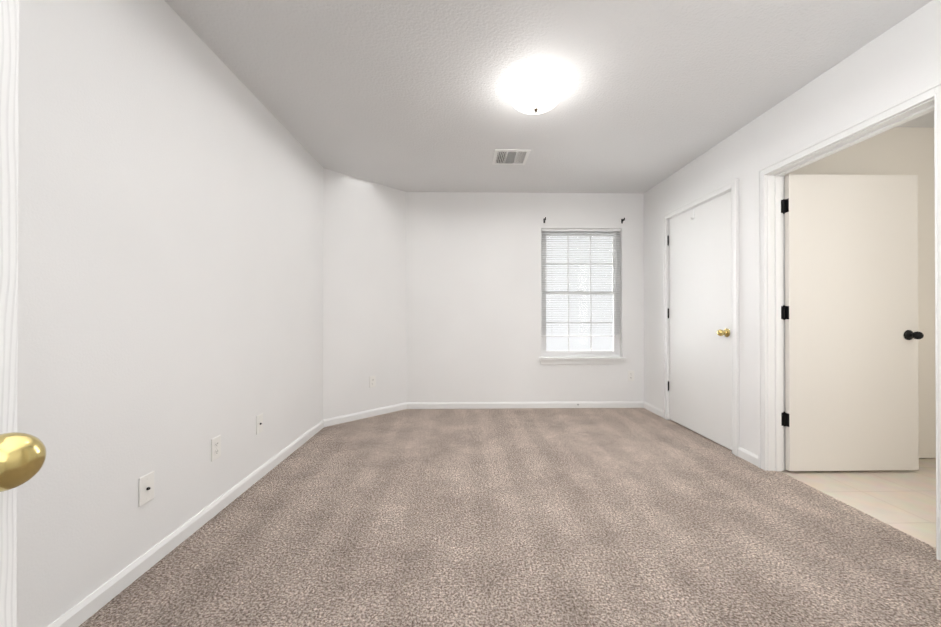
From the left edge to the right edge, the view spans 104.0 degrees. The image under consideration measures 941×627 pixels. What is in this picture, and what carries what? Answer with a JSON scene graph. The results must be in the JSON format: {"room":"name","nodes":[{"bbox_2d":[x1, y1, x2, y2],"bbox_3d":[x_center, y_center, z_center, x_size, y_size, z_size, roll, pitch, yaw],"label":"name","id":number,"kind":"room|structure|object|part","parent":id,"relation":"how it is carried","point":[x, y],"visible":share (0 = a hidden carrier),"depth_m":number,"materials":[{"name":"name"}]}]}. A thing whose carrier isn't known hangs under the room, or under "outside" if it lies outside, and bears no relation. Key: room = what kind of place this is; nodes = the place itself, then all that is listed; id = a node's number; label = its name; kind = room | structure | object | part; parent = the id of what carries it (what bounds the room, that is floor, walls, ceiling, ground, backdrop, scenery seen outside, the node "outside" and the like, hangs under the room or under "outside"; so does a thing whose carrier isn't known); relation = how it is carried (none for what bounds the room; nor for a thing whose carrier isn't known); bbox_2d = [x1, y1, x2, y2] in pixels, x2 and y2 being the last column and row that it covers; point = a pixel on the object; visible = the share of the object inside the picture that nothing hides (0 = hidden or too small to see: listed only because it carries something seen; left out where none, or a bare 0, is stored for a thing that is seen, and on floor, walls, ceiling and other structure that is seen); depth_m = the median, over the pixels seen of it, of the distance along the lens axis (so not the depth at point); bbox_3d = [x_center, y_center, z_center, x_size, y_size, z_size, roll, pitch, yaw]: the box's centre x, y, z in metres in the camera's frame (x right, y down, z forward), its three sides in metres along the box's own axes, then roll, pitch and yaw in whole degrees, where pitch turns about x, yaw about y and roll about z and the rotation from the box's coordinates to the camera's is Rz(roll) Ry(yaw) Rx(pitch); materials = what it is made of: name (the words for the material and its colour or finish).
{"room":"empty bedroom","nodes":[
{"label":"empty bedroom","id":0,"kind":"room"},
{"bbox_2d":[16,0,322,626],"bbox_3d":[-1.398,-0.159,1.470,0.105,2.440,4.105,0,0,-1],"label":"wall","id":1,"kind":"structure","parent":0,"point":[170,247],"depth_m":1.51,"materials":[{"name":"white paint"}]},
{"bbox_2d":[139,471,153,506],"bbox_3d":[-1.339,0.726,1.526,0.015,0.117,0.072,0,0,-1],"label":"outlet plate","id":2,"kind":"object","parent":1,"relation":"attached to","point":[146,488],"visible":1,"depth_m":1.52,"materials":[{"name":"white plastic"}]},
{"bbox_2d":[211,435,220,461],"bbox_3d":[-1.352,0.716,1.956,0.008,0.117,0.072,0,0,-1],"label":"electrical outlet plate","id":3,"kind":"object","parent":1,"relation":"attached to","point":[215,448],"visible":1,"depth_m":1.95,"materials":[{"name":"white plastic"}]},
{"bbox_2d":[256,413,262,434],"bbox_3d":[-1.357,0.712,2.376,0.015,0.117,0.072,0,0,-1],"label":"outlet plate","id":4,"kind":"object","parent":1,"relation":"attached to","point":[259,423],"visible":1,"depth_m":2.37,"materials":[{"name":"white plastic"}]},
{"bbox_2d":[47,401,757,626],"bbox_3d":[0.337,1.027,1.856,3.380,0.070,4.600,0,0,-1],"label":"baseboard","id":5,"kind":"structure","parent":1,"relation":"attached to","point":[86,608],"depth_m":2.16,"materials":[{"name":"paint"}]},
{"bbox_2d":[323,168,405,418],"bbox_3d":[-1.093,-0.151,3.838,0.105,2.440,1.148,0,0,45],"label":"wall","id":6,"kind":"structure","parent":0,"point":[364,280],"depth_m":3.75,"materials":[{"name":"white paint"}]},
{"bbox_2d":[369,376,375,387],"bbox_3d":[-1.019,0.709,3.829,0.008,0.117,0.072,0,0,44],"label":"electrical outlet plate","id":7,"kind":"object","parent":6,"relation":"attached to","point":[372,381],"visible":1,"depth_m":3.83,"materials":[{"name":"white plastic"}]},
{"bbox_2d":[79,408,940,626],"bbox_3d":[0.224,1.122,1.854,3.755,0.120,5.200,0,0,-1],"label":"floor carpet","id":8,"kind":"object","parent":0,"point":[574,517],"visible":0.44,"depth_m":1.71,"materials":[{"name":"beige carpet"}]},
{"bbox_2d":[406,192,643,402],"bbox_3d":[0.639,-0.150,4.220,2.885,2.440,0.105,0,0,-1],"label":"wall","id":9,"kind":"structure","parent":0,"point":[473,296],"depth_m":4.16,"materials":[{"name":"white paint"}]},
{"bbox_2d":[539,357,625,363],"bbox_3d":[1.264,0.536,4.191,0.985,0.079,0.090,0,0,-1],"label":"window sill","id":10,"kind":"structure","parent":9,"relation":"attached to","point":[581,360],"depth_m":4.16,"materials":[{"name":"paint"}]},
{"bbox_2d":[541,217,624,356],"bbox_3d":[1.269,-0.287,4.204,0.934,1.578,0.168,0,0,-1],"label":"window unit","id":11,"kind":"structure","parent":9,"relation":"in","point":[614,234],"depth_m":4.23,"materials":[{"name":"white plastic"}]},
{"bbox_3d":[1.263,-0.234,4.265,0.791,1.336,0.026,0,0,-1],"label":"glass","id":12,"kind":"part","parent":11,"relation":"part of","materials":[{"name":"clear glass"}]},
{"bbox_2d":[628,371,633,380],"bbox_3d":[1.827,0.710,4.186,0.072,0.117,0.008,0,0,-1],"label":"electrical outlet plate","id":13,"kind":"object","parent":9,"relation":"attached to","point":[630,375],"visible":1,"depth_m":4.18,"materials":[{"name":"white plastic"}]},
{"bbox_2d":[164,0,933,193],"bbox_3d":[1.197,-1.438,1.883,5.700,0.120,5.200,0,0,-1],"label":"ceiling","id":14,"kind":"structure","parent":0,"point":[408,95],"depth_m":2.11,"materials":[{"name":"white paint"}]},
{"bbox_2d":[492,149,530,164],"bbox_3d":[0.352,-1.366,3.225,0.301,0.013,0.300,0,0,-1],"label":"ceiling vent","id":15,"kind":"object","parent":14,"relation":"in","point":[510,157],"visible":1,"depth_m":3.21,"materials":[{"name":"white metal"}]},
{"bbox_2d":[509,71,563,114],"bbox_3d":[0.396,-1.294,2.226,0.330,0.164,0.330,0,0,-1],"label":"ceiling light","id":16,"kind":"object","parent":14,"relation":"attached to","point":[535,92],"visible":1,"depth_m":2.13,"materials":[{"name":"white plastic"}]},
{"bbox_2d":[644,0,940,454],"bbox_3d":[2.079,-0.158,1.898,0.105,2.440,4.810,0,0,-1],"label":"wall","id":17,"kind":"structure","parent":0,"point":[899,61],"depth_m":2.59,"materials":[{"name":"white paint"}]},
{"bbox_2d":[667,191,731,449],"bbox_3d":[1.982,0.054,3.255,0.109,2.002,0.882,0,0,-1],"label":"closet door","id":18,"kind":"structure","parent":17,"relation":"in","point":[699,317],"depth_m":3.18,"materials":[{"name":"paint"}]},
{"bbox_3d":[1.972,0.151,2.880,0.074,0.068,0.068,0,0,-1],"label":"knob","id":19,"kind":"part","parent":18,"relation":"part of","materials":[{"name":"gold metal"}]},
{"bbox_2d":[663,178,738,455],"bbox_3d":[2.050,0.049,3.252,0.106,2.036,0.920,0,0,-1],"label":"door frame","id":20,"kind":"structure","parent":17,"relation":"attached to","point":[668,283],"depth_m":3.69,"materials":[{"name":"paint"}]},
{"bbox_2d":[757,80,940,559],"bbox_3d":[2.076,0.032,2.047,0.149,2.064,1.015,0,0,-1],"label":"door frame","id":21,"kind":"structure","parent":17,"relation":"attached to","point":[921,96],"depth_m":2.48,"materials":[{"name":"paint"}]},
{"bbox_2d":[781,174,923,470],"bbox_3d":[2.550,0.060,2.483,0.926,1.985,0.183,0,0,-1],"label":"hall door","id":22,"kind":"structure","parent":17,"relation":"in","point":[849,314],"depth_m":2.47,"materials":[{"name":"paint"}]},
{"bbox_3d":[2.943,0.144,2.491,0.068,0.068,0.183,0,0,-1],"label":"knob","id":23,"kind":"part","parent":22,"relation":"part of","materials":[{"name":"black metal"}]},
{"bbox_2d":[781,458,935,547],"bbox_3d":[3.059,1.128,2.615,1.945,0.114,3.800,0,0,-1],"label":"floor","id":24,"kind":"structure","parent":0,"point":[904,501],"depth_m":2.20,"materials":[{"name":"beige tile"}]},
{"bbox_2d":[785,127,935,457],"bbox_3d":[2.946,-0.155,2.759,1.665,2.440,0.105,0,0,-1],"label":"wall","id":25,"kind":"structure","parent":0,"point":[901,151],"depth_m":2.71,"materials":[{"name":"beige paint"}]},
{"bbox_3d":[0.387,-0.166,-0.492,3.590,2.440,0.105,0,0,-1],"label":"wall","id":26,"kind":"structure","parent":0,"visible":0},
{"bbox_2d":[0,0,45,626],"bbox_3d":[-0.515,0.030,-0.021,0.183,2.028,0.872,0,0,-1],"label":"entry door","id":27,"kind":"structure","parent":26,"relation":"in","point":[22,457],"depth_m":0.40,"materials":[{"name":"paint"}]},
{"bbox_3d":[-0.524,0.145,0.358,0.183,0.068,0.068,0,0,-1],"label":"knob","id":28,"kind":"part","parent":27,"relation":"part of","materials":[{"name":"gold metal"}]},
{"label":"outside","id":29,"kind":"structure","parent":0,"visible":0},
{"bbox_2d":[546,236,612,350],"bbox_3d":[1.228,-0.427,5.091,5.500,5.000,0.020,0,0,-1],"label":"sky","id":30,"kind":"structure","parent":29,"point":[576,341],"depth_m":5.09,"materials":[{"name":"white"}]}
]}

